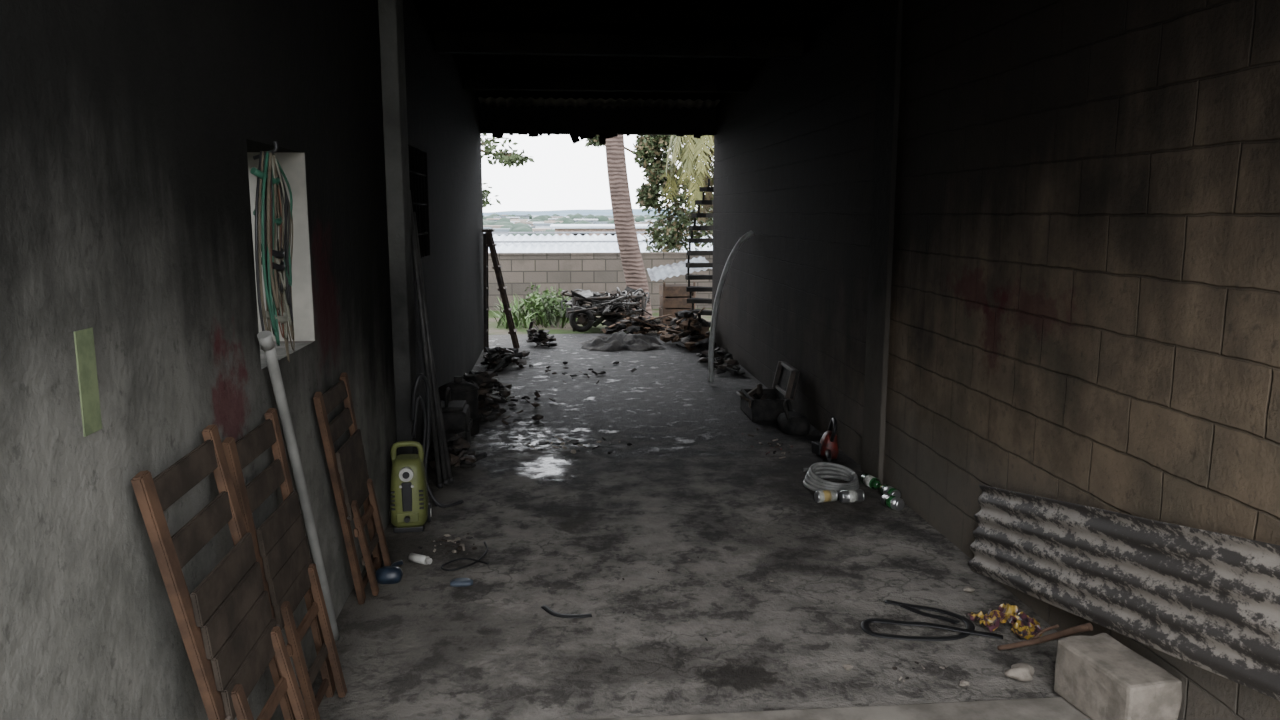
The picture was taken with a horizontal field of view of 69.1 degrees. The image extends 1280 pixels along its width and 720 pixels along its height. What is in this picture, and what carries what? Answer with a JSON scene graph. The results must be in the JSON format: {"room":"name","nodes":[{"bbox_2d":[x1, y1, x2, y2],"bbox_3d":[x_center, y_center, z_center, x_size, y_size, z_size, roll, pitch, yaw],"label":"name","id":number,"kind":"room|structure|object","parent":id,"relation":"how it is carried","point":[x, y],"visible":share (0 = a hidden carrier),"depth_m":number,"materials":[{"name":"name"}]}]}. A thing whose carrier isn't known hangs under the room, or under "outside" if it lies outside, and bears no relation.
{"room":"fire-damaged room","nodes":[
{"label":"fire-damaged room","id":0,"kind":"room"},
{"bbox_2d":[0,0,483,719],"bbox_3d":[-1.479,-0.681,5.072,0.260,2.950,12.450,-1,9,-5],"label":"wall","id":1,"kind":"structure","parent":0,"point":[128,128],"depth_m":2.15,"materials":[{"name":"paint"}]},
{"bbox_2d":[74,328,101,436],"bbox_3d":[-1.054,0.041,1.777,0.003,0.200,0.066,-1,9,-5],"label":"paint","id":2,"kind":"object","parent":1,"relation":"attached to","point":[83,339],"visible":1,"depth_m":1.77,"materials":[{"name":"green paint"}]},
{"bbox_2d":[250,141,294,361],"bbox_3d":[-1.130,-0.327,2.873,0.076,0.680,0.308,-1,9,-8],"label":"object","id":3,"kind":"object","parent":1,"relation":"hanging from","point":[272,212],"visible":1,"depth_m":2.80,"materials":[{"name":"green plastic"}]},
{"bbox_2d":[247,152,314,340],"bbox_3d":[-1.302,-0.355,3.061,0.257,0.680,0.640,-1,9,-5],"label":"electrical box","id":4,"kind":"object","parent":1,"relation":"in","point":[292,164],"depth_m":3.37,"materials":[{"name":"white metal"}]},
{"bbox_2d":[378,0,419,455],"bbox_3d":[-1.301,-0.666,5.044,0.090,2.930,0.240,-1,9,-5],"label":"pilaster","id":5,"kind":"object","parent":1,"relation":"attached to","point":[391,23],"visible":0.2,"depth_m":4.94,"materials":[{"name":"paint"}]},
{"bbox_2d":[408,138,430,266],"bbox_3d":[-1.486,-0.984,5.862,0.190,0.760,0.900,-1,9,-5],"label":"window","id":6,"kind":"structure","parent":1,"relation":"in","point":[418,159],"depth_m":6.07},
{"bbox_2d":[478,96,719,143],"bbox_3d":[-0.464,-2.821,10.894,3.180,0.553,0.600,-1,9,-5],"label":"lintel","id":7,"kind":"object","parent":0,"point":[535,116],"visible":0.97,"depth_m":10.96,"materials":[{"name":"concrete"}]},
{"bbox_2d":[415,0,852,97],"bbox_3d":[-0.029,-2.331,5.801,3.200,0.120,10.750,-1,9,-5],"label":"ceiling","id":8,"kind":"structure","parent":0,"point":[712,17],"depth_m":6.69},
{"bbox_2d":[462,72,748,92],"bbox_3d":[-0.323,-2.730,9.152,2.800,0.155,0.120,-1,9,-5],"label":"ceiling beam","id":9,"kind":"structure","parent":8,"relation":"attached to","point":[471,80],"depth_m":9.09,"materials":[{"name":"black wood"}]},
{"bbox_2d":[434,30,803,58],"bbox_3d":[-0.140,-2.401,7.086,2.800,0.155,0.120,-1,9,-5],"label":"ceiling beam","id":10,"kind":"structure","parent":8,"relation":"attached to","point":[445,41],"depth_m":7.03,"materials":[{"name":"black wood"}]},
{"bbox_2d":[282,333,1091,719],"bbox_3d":[0.138,0.977,4.386,3.200,0.132,16.300,-1,9,-5],"label":"floor","id":11,"kind":"structure","parent":0,"point":[689,484],"depth_m":4.02,"materials":[{"name":"concrete"}]},
{"bbox_2d":[131,424,308,719],"bbox_3d":[-0.948,0.716,2.256,0.238,1.077,0.535,-1,9,-5],"label":"folding chair","id":12,"kind":"object","parent":11,"relation":"on","point":[240,637],"visible":1,"depth_m":2.15,"materials":[{"name":"brown wood"}]},
{"bbox_2d":[222,408,346,719],"bbox_3d":[-1.032,0.664,2.772,0.158,1.018,0.586,-1,9,-5],"label":"folding chair","id":13,"kind":"object","parent":11,"relation":"on","point":[289,574],"visible":0.94,"depth_m":2.72,"materials":[{"name":"brown wood"}]},
{"bbox_2d":[257,331,339,640],"bbox_3d":[-1.124,0.488,3.118,0.042,1.256,0.652,-1,9,-5],"label":"pole","id":14,"kind":"object","parent":11,"relation":"on","point":[265,338],"visible":0.91,"depth_m":3.01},
{"bbox_2d":[313,373,390,604],"bbox_3d":[-1.144,0.532,3.772,0.108,0.963,0.794,-1,9,-5],"label":"folding chair","id":15,"kind":"object","parent":11,"relation":"on","point":[352,488],"visible":0.98,"depth_m":3.70,"materials":[{"name":"brown wood"}]},
{"bbox_2d":[375,560,402,583],"bbox_3d":[-1.105,0.930,4.127,0.120,0.065,0.191,-1,9,-5],"label":"bottle","id":16,"kind":"object","parent":11,"relation":"on","point":[392,574],"visible":0.99,"depth_m":4.05,"materials":[{"name":"plastic"}]},
{"bbox_2d":[390,441,431,532],"bbox_3d":[-1.186,0.637,4.736,0.213,0.453,0.267,-1,9,-5],"label":"washer","id":17,"kind":"object","parent":11,"relation":"on","point":[410,509],"visible":1,"depth_m":4.67,"materials":[{"name":"green plastic"}]},
{"bbox_2d":[408,553,431,564],"bbox_3d":[-1.011,0.918,4.285,0.113,0.040,0.040,5,10,27],"label":"bottle","id":18,"kind":"object","parent":11,"relation":"on","point":[417,558],"visible":1,"depth_m":4.27,"materials":[{"name":"plastic"}]},
{"bbox_2d":[410,190,443,488],"bbox_3d":[-1.237,-0.103,5.354,0.175,1.722,0.036,4,10,21],"label":"metal rod","id":19,"kind":"object","parent":11,"relation":"on","point":[440,485],"visible":0.9,"depth_m":5.34,"materials":[{"name":"grey metal"}]},
{"bbox_2d":[413,212,448,485],"bbox_3d":[-1.227,-0.054,5.430,0.197,1.603,0.036,4,10,22],"label":"metal rod","id":20,"kind":"object","parent":11,"relation":"on","point":[432,371],"visible":0.88,"depth_m":5.44,"materials":[{"name":"grey metal"}]},
{"bbox_2d":[411,374,463,507],"bbox_3d":[-1.109,0.439,5.060,0.272,0.760,0.084,-5,10,-29],"label":"hose","id":21,"kind":"object","parent":11,"relation":"on","point":[415,400],"visible":0.91,"depth_m":5.03,"materials":[{"name":"black rubber"}]},
{"bbox_2d":[432,351,453,483],"bbox_3d":[-1.214,0.135,5.512,0.220,1.204,0.036,4,10,25],"label":"metal rod","id":22,"kind":"object","parent":11,"relation":"on","point":[447,459],"visible":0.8,"depth_m":5.54,"materials":[{"name":"grey metal"}]},
{"bbox_2d":[418,533,476,553],"bbox_3d":[-0.893,0.889,4.525,0.263,0.022,0.290,4,10,22],"label":"gravel","id":23,"kind":"object","parent":11,"relation":"on","point":[460,547],"visible":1,"depth_m":4.51,"materials":[{"name":"grey gravel"}]},
{"bbox_2d":[429,387,472,455],"bbox_3d":[-1.278,0.401,6.253,0.275,0.443,0.300,-1,9,-5],"label":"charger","id":24,"kind":"object","parent":11,"relation":"on","point":[456,413],"visible":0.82,"depth_m":6.12,"materials":[{"name":"black plastic"}]},
{"bbox_2d":[428,428,486,474],"bbox_3d":[-1.157,0.568,5.883,0.372,0.228,0.344,-3,10,-20],"label":"debris pile","id":25,"kind":"object","parent":11,"relation":"on","point":[466,458],"visible":0.66,"depth_m":5.85,"materials":[{"name":"metal"}]},
{"bbox_2d":[438,376,479,435],"bbox_3d":[-1.323,0.326,6.796,0.296,0.420,0.296,-1,9,-5],"label":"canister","id":26,"kind":"object","parent":11,"relation":"on","point":[461,389],"visible":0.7,"depth_m":6.71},
{"bbox_2d":[450,578,472,586],"bbox_3d":[-0.777,0.966,4.049,0.100,0.020,0.060,-1,9,-5],"label":"scrap","id":27,"kind":"object","parent":11,"relation":"on","point":[458,582],"visible":1,"depth_m":4.03,"materials":[{"name":"blue plastic"}]},
{"bbox_2d":[440,541,488,570],"bbox_3d":[-0.756,0.921,4.342,0.188,0.016,0.378,4,10,25],"label":"cable","id":28,"kind":"object","parent":11,"relation":"on","point":[485,544],"visible":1,"depth_m":4.28,"materials":[{"name":"black rubber"}]},
{"bbox_2d":[463,363,511,421],"bbox_3d":[-1.331,0.228,7.851,0.460,0.283,1.759,-1,9,-5],"label":"debris pile","id":29,"kind":"object","parent":11,"relation":"on","point":[489,390],"visible":0.73,"depth_m":7.64,"materials":[{"name":"metal"}]},
{"bbox_2d":[482,229,519,351],"bbox_3d":[-1.620,-0.809,10.807,0.401,1.410,0.340,-1,9,-5],"label":"stepladder","id":30,"kind":"object","parent":11,"relation":"on","point":[488,241],"visible":0.97,"depth_m":10.68,"materials":[{"name":"metal"}]},
{"bbox_2d":[481,346,529,371],"bbox_3d":[-1.437,-0.048,9.846,0.519,0.200,1.111,-1,9,-5],"label":"debris pile","id":31,"kind":"object","parent":11,"relation":"on","point":[497,355],"visible":0.99,"depth_m":9.69,"materials":[{"name":"metal"}]},
{"bbox_2d":[486,390,554,424],"bbox_3d":[-1.012,0.365,7.695,0.564,0.060,1.333,0,9,1],"label":"debris","id":32,"kind":"object","parent":11,"relation":"on","point":[535,404],"visible":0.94,"depth_m":7.67,"materials":[{"name":"metal"}]},
{"bbox_2d":[526,321,556,346],"bbox_3d":[-1.193,-0.316,11.290,0.379,0.276,0.570,-1,9,-5],"label":"debris pile","id":33,"kind":"object","parent":11,"relation":"on","point":[540,337],"visible":1,"depth_m":11.20,"materials":[{"name":"metal"}]},
{"bbox_2d":[541,605,591,617],"bbox_3d":[-0.304,1.018,3.740,0.232,0.013,0.074,4,10,23],"label":"strip","id":34,"kind":"object","parent":11,"relation":"on","point":[547,609],"visible":1,"depth_m":3.71,"materials":[{"name":"grey metal"}]},
{"bbox_2d":[525,436,631,453],"bbox_3d":[-0.424,0.582,6.410,0.696,0.036,0.418,3,10,18],"label":"debris","id":35,"kind":"object","parent":11,"relation":"on","point":[573,451],"visible":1,"depth_m":6.39,"materials":[{"name":"metal"}]},
{"bbox_2d":[529,361,636,383],"bbox_3d":[-0.494,0.109,9.355,0.934,0.044,1.238,-4,10,-24],"label":"debris","id":36,"kind":"object","parent":11,"relation":"on","point":[564,362],"visible":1,"depth_m":9.27,"materials":[{"name":"metal"}]},
{"bbox_2d":[581,331,665,350],"bbox_3d":[-0.211,-0.251,11.173,1.000,0.185,0.800,-1,9,-5],"label":"debris pile","id":37,"kind":"object","parent":11,"relation":"on","point":[617,341],"visible":1,"depth_m":10.98,"materials":[{"name":"soil"}]},
{"bbox_2d":[600,313,671,333],"bbox_3d":[-0.018,-0.489,12.282,0.996,0.306,0.602,-1,9,-5],"label":"debris pile","id":38,"kind":"object","parent":11,"relation":"on","point":[633,323],"visible":0.94,"depth_m":12.17,"materials":[{"name":"wood"}]},
{"bbox_2d":[464,554,848,684],"bbox_3d":[0.089,1.011,3.794,1.212,0.010,1.106,8,12,40],"label":"gravel","id":39,"kind":"object","parent":11,"relation":"on","point":[706,639],"visible":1,"depth_m":3.86,"materials":[{"name":"grey gravel"}]},
{"bbox_2d":[657,307,716,350],"bbox_3d":[0.560,-0.423,11.364,0.617,0.464,1.361,-1,9,-5],"label":"debris pile","id":40,"kind":"object","parent":11,"relation":"on","point":[693,332],"visible":1,"depth_m":11.10,"materials":[{"name":"wood"}]},
{"bbox_2d":[696,347,744,374],"bbox_3d":[0.800,-0.031,9.802,0.381,0.180,1.505,-1,9,-5],"label":"debris pile","id":41,"kind":"object","parent":11,"relation":"on","point":[719,353],"visible":0.73,"depth_m":9.60,"materials":[{"name":"metal"}]},
{"bbox_2d":[708,231,753,381],"bbox_3d":[0.840,-0.520,8.838,0.119,1.397,0.696,7,12,39],"label":"conduit pipe","id":42,"kind":"object","parent":11,"relation":"on","point":[749,234],"visible":1,"depth_m":8.70,"materials":[{"name":"grey plastic"}]},
{"bbox_2d":[736,361,799,421],"bbox_3d":[0.996,0.241,7.394,0.442,0.399,0.460,-1,9,-5],"label":"toolbox","id":43,"kind":"object","parent":11,"relation":"on","point":[758,404],"visible":0.94,"depth_m":7.26,"materials":[{"name":"metal"}]},
{"bbox_2d":[742,428,799,458],"bbox_3d":[0.901,0.581,6.453,0.294,0.024,0.940,-1,9,-5],"label":"gravel","id":44,"kind":"object","parent":11,"relation":"on","point":[769,443],"visible":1,"depth_m":6.38,"materials":[{"name":"grey gravel"}]},
{"bbox_2d":[777,399,809,434],"bbox_3d":[1.139,0.409,6.894,0.220,0.226,0.340,-1,9,-5],"label":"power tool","id":45,"kind":"object","parent":11,"relation":"on","point":[790,422],"visible":1,"depth_m":6.78,"materials":[{"name":"black plastic"}]},
{"bbox_2d":[811,417,838,461],"bbox_3d":[1.234,0.516,6.066,0.156,0.274,0.328,-1,9,-5],"label":"power tool","id":46,"kind":"object","parent":11,"relation":"on","point":[827,448],"visible":0.99,"depth_m":6.09,"materials":[{"name":"plastic"}]},
{"bbox_2d":[814,490,837,502],"bbox_3d":[1.039,0.760,5.193,0.120,0.066,0.066,-2,9,-13],"label":"drink can","id":47,"kind":"object","parent":11,"relation":"on","point":[823,495],"visible":1,"depth_m":5.17,"materials":[{"name":"metal"}]},
{"bbox_2d":[803,462,858,493],"bbox_3d":[1.117,0.679,5.559,0.326,0.111,0.513,-1,9,-5],"label":"coiled hose","id":48,"kind":"object","parent":11,"relation":"on","point":[813,481],"visible":0.96,"depth_m":5.50,"materials":[{"name":"white plastic"}]},
{"bbox_2d":[842,664,852,670],"bbox_3d":[0.736,1.087,3.288,0.040,0.020,0.030,-1,9,-5],"label":"stone","id":49,"kind":"object","parent":11,"relation":"on","point":[847,667],"visible":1,"depth_m":3.28,"materials":[{"name":"stone"}]},
{"bbox_2d":[839,489,864,502],"bbox_3d":[1.181,0.759,5.185,0.130,0.070,0.070,-2,9,-11],"label":"drink can","id":50,"kind":"object","parent":11,"relation":"on","point":[845,496],"visible":1,"depth_m":5.16,"materials":[{"name":"metal"}]},
{"bbox_2d":[860,473,882,489],"bbox_3d":[1.369,0.721,5.439,0.067,0.067,0.200,-3,9,-17],"label":"beer bottle","id":51,"kind":"object","parent":11,"relation":"on","point":[866,479],"visible":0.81,"depth_m":5.43,"materials":[{"name":"green glass"}]},
{"bbox_2d":[880,484,900,497],"bbox_3d":[1.415,0.750,5.255,0.066,0.066,0.130,-2,9,-15],"label":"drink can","id":52,"kind":"object","parent":11,"relation":"on","point":[885,488],"visible":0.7,"depth_m":5.22,"materials":[{"name":"green glass"}]},
{"bbox_2d":[881,493,904,510],"bbox_3d":[1.380,0.777,5.083,0.068,0.068,0.125,-5,10,-29],"label":"drink can","id":53,"kind":"object","parent":11,"relation":"on","point":[888,500],"visible":1,"depth_m":5.05,"materials":[{"name":"metal"}]},
{"bbox_2d":[892,661,946,682],"bbox_3d":[0.994,1.095,3.262,0.208,0.012,0.151,-1,9,-5],"label":"gravel","id":54,"kind":"object","parent":11,"relation":"on","point":[916,662],"visible":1,"depth_m":3.29,"materials":[{"name":"grey gravel"}]},
{"bbox_2d":[861,600,1002,640],"bbox_3d":[1.110,1.022,3.685,0.516,0.024,0.389,-1,9,-5],"label":"strap","id":55,"kind":"object","parent":11,"relation":"on","point":[970,628],"visible":1,"depth_m":3.61,"materials":[{"name":"black rubber"}]},
{"bbox_2d":[959,680,969,685],"bbox_3d":[1.108,1.106,3.176,0.032,0.018,0.035,4,10,26],"label":"stone","id":56,"kind":"object","parent":11,"relation":"on","point":[962,682],"visible":1,"depth_m":3.17,"materials":[{"name":"stone"}]},
{"bbox_2d":[963,586,974,592],"bbox_3d":[1.398,0.977,3.960,0.054,0.026,0.039,-1,9,-5],"label":"stone","id":57,"kind":"object","parent":11,"relation":"on","point":[968,589],"visible":1,"depth_m":3.95,"materials":[{"name":"stone"}]},
{"bbox_2d":[967,603,1031,631],"bbox_3d":[1.407,1.007,3.639,0.212,0.067,0.158,-4,10,-25],"label":"wrapper","id":58,"kind":"object","parent":11,"relation":"on","point":[1006,612],"visible":0.91,"depth_m":3.64,"materials":[{"name":"plastic"}]},
{"bbox_2d":[1004,663,1033,681],"bbox_3d":[1.313,1.080,3.213,0.116,0.057,0.074,-1,9,-5],"label":"stone","id":59,"kind":"object","parent":11,"relation":"on","point":[1024,672],"visible":1,"depth_m":3.19,"materials":[{"name":"stone"}]},
{"bbox_2d":[1011,611,1045,639],"bbox_3d":[1.484,1.019,3.564,0.126,0.067,0.175,3,9,16],"label":"wrapper","id":60,"kind":"object","parent":11,"relation":"on","point":[1026,630],"visible":0.87,"depth_m":3.57,"materials":[{"name":"plastic"}]},
{"bbox_2d":[997,623,1092,650],"bbox_3d":[1.466,0.983,3.339,0.104,0.208,0.324,-9,12,-43],"label":"stick","id":61,"kind":"object","parent":11,"relation":"on","point":[1036,639],"visible":1,"depth_m":3.31,"materials":[{"name":"brown wood"}]},
{"bbox_2d":[1054,633,1181,719],"bbox_3d":[1.512,1.038,2.961,0.194,0.195,0.348,-2,9,-13],"label":"concrete block","id":62,"kind":"object","parent":11,"relation":"on","point":[1100,676],"visible":1,"depth_m":2.89,"materials":[{"name":"grey concrete"}]},
{"bbox_2d":[968,484,1279,700],"bbox_3d":[1.576,0.709,3.194,0.093,0.795,1.990,-1,9,-5],"label":"sheet","id":63,"kind":"object","parent":11,"relation":"on","point":[1207,600],"visible":1,"depth_m":2.94,"materials":[{"name":"grey metal"}]},
{"bbox_2d":[712,0,1279,719],"bbox_3d":[1.539,-0.722,5.332,0.200,2.950,12.450,-1,9,-5],"label":"wall","id":64,"kind":"structure","parent":0,"point":[1085,309],"depth_m":3.65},
{"bbox_2d":[861,0,903,484],"bbox_3d":[1.412,-0.728,5.436,0.035,2.930,0.320,-1,9,-5],"label":"pilaster","id":65,"kind":"object","parent":64,"relation":"attached to","point":[890,21],"visible":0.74,"depth_m":5.39,"materials":[{"name":"grey concrete"}]},
{"label":"outside","id":66,"kind":"structure","parent":0,"visible":0},
{"bbox_3d":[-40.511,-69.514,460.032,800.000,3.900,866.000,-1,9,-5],"label":"ground","id":67,"kind":"structure","parent":66,"visible":0},
{"bbox_2d":[483,209,696,216],"bbox_3d":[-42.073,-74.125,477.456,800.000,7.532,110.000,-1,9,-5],"label":"hill","id":68,"kind":"structure","parent":67,"relation":"on","point":[606,212],"depth_m":459.93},
{"bbox_2d":[483,213,712,235],"bbox_3d":[-6.388,-38.729,262.202,137.298,5.278,330.749,-1,9,-5],"label":"town","id":69,"kind":"object","parent":67,"relation":"on","point":[500,223],"visible":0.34,"depth_m":165.52},
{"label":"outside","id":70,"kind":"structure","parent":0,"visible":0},
{"bbox_2d":[489,308,711,334],"bbox_3d":[-0.390,0.935,4.688,60.000,0.001,59.000,-1,9,-5],"label":"ground","id":71,"kind":"structure","parent":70,"point":[493,330],"depth_m":13.53,"materials":[{"name":"grey concrete"}]},
{"bbox_2d":[481,134,533,207],"bbox_3d":[-3.225,-2.383,14.636,3.162,3.472,0.971,-1,9,-5],"label":"leafy tree","id":72,"kind":"object","parent":71,"relation":"on","point":[503,157],"visible":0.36,"depth_m":14.49,"materials":[{"name":"green plant"}]},
{"bbox_2d":[489,283,570,328],"bbox_3d":[-1.632,-0.888,14.378,1.475,0.557,2.559,-1,9,-5],"label":"weed patch","id":73,"kind":"object","parent":71,"relation":"on","point":[546,307],"visible":0.89,"depth_m":13.79,"materials":[{"name":"green plant"}]},
{"bbox_2d":[483,232,712,252],"bbox_3d":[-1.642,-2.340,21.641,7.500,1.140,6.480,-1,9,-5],"label":"neighbouring house","id":74,"kind":"structure","parent":71,"relation":"on","point":[510,243],"depth_m":21.53,"materials":[{"name":"white metal"}]},
{"bbox_2d":[488,252,712,309],"bbox_3d":[-0.896,-1.363,16.043,13.000,0.970,0.190,-1,9,-5],"label":"wall","id":75,"kind":"structure","parent":71,"relation":"on","point":[592,271],"depth_m":15.93,"materials":[{"name":"grey brick"}]},
{"bbox_2d":[561,286,651,331],"bbox_3d":[-0.491,-0.715,13.095,1.293,0.616,1.310,-1,9,-5],"label":"debris pile","id":76,"kind":"object","parent":71,"relation":"on","point":[610,308],"visible":1,"depth_m":12.76,"materials":[{"name":"metal"}]},
{"bbox_2d":[605,135,652,318],"bbox_3d":[-0.420,-3.805,14.388,3.901,6.437,3.429,8,12,41],"label":"coconut palm","id":77,"kind":"object","parent":71,"relation":"on","point":[625,229],"visible":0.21,"depth_m":14.35,"materials":[{"name":"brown plant"}]},
{"bbox_2d":[550,224,711,235],"bbox_3d":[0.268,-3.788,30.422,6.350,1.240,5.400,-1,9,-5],"label":"neighbouring house","id":78,"kind":"structure","parent":71,"relation":"on","point":[558,227],"depth_m":27.72,"materials":[{"name":"white metal"}]},
{"bbox_2d":[585,135,713,251],"bbox_3d":[0.911,-3.093,17.091,3.951,4.120,1.810,1,9,6],"label":"leafy tree","id":79,"kind":"object","parent":71,"relation":"on","point":[648,147],"visible":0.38,"depth_m":16.91,"materials":[{"name":"green plant"}]},
{"bbox_2d":[659,282,695,325],"bbox_3d":[0.527,-0.763,13.131,0.479,0.700,0.436,-1,9,-5],"label":"wooden crate","id":80,"kind":"object","parent":71,"relation":"on","point":[673,299],"visible":0.63,"depth_m":12.93,"materials":[{"name":"brown wood"}]},
{"bbox_2d":[647,256,711,280],"bbox_3d":[0.550,-1.298,13.182,0.850,0.308,0.750,-1,9,-5],"label":"sheet","id":81,"kind":"object","parent":80,"relation":"on","point":[661,272],"visible":0.86,"depth_m":13.15,"materials":[{"name":"metal"}]},
{"bbox_2d":[660,135,713,225],"bbox_3d":[1.512,-2.590,15.158,2.427,3.761,2.271,-1,9,-5],"label":"coconut palm","id":82,"kind":"object","parent":71,"relation":"on","point":[694,147],"visible":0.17,"depth_m":14.46,"materials":[{"name":"green plant"}]},
{"bbox_2d":[685,179,713,326],"bbox_3d":[0.863,-1.357,12.220,0.584,2.160,0.823,4,10,23],"label":"spiral staircase","id":83,"kind":"structure","parent":71,"relation":"on","point":[703,201],"depth_m":12.12,"materials":[{"name":"black metal"}]}
]}

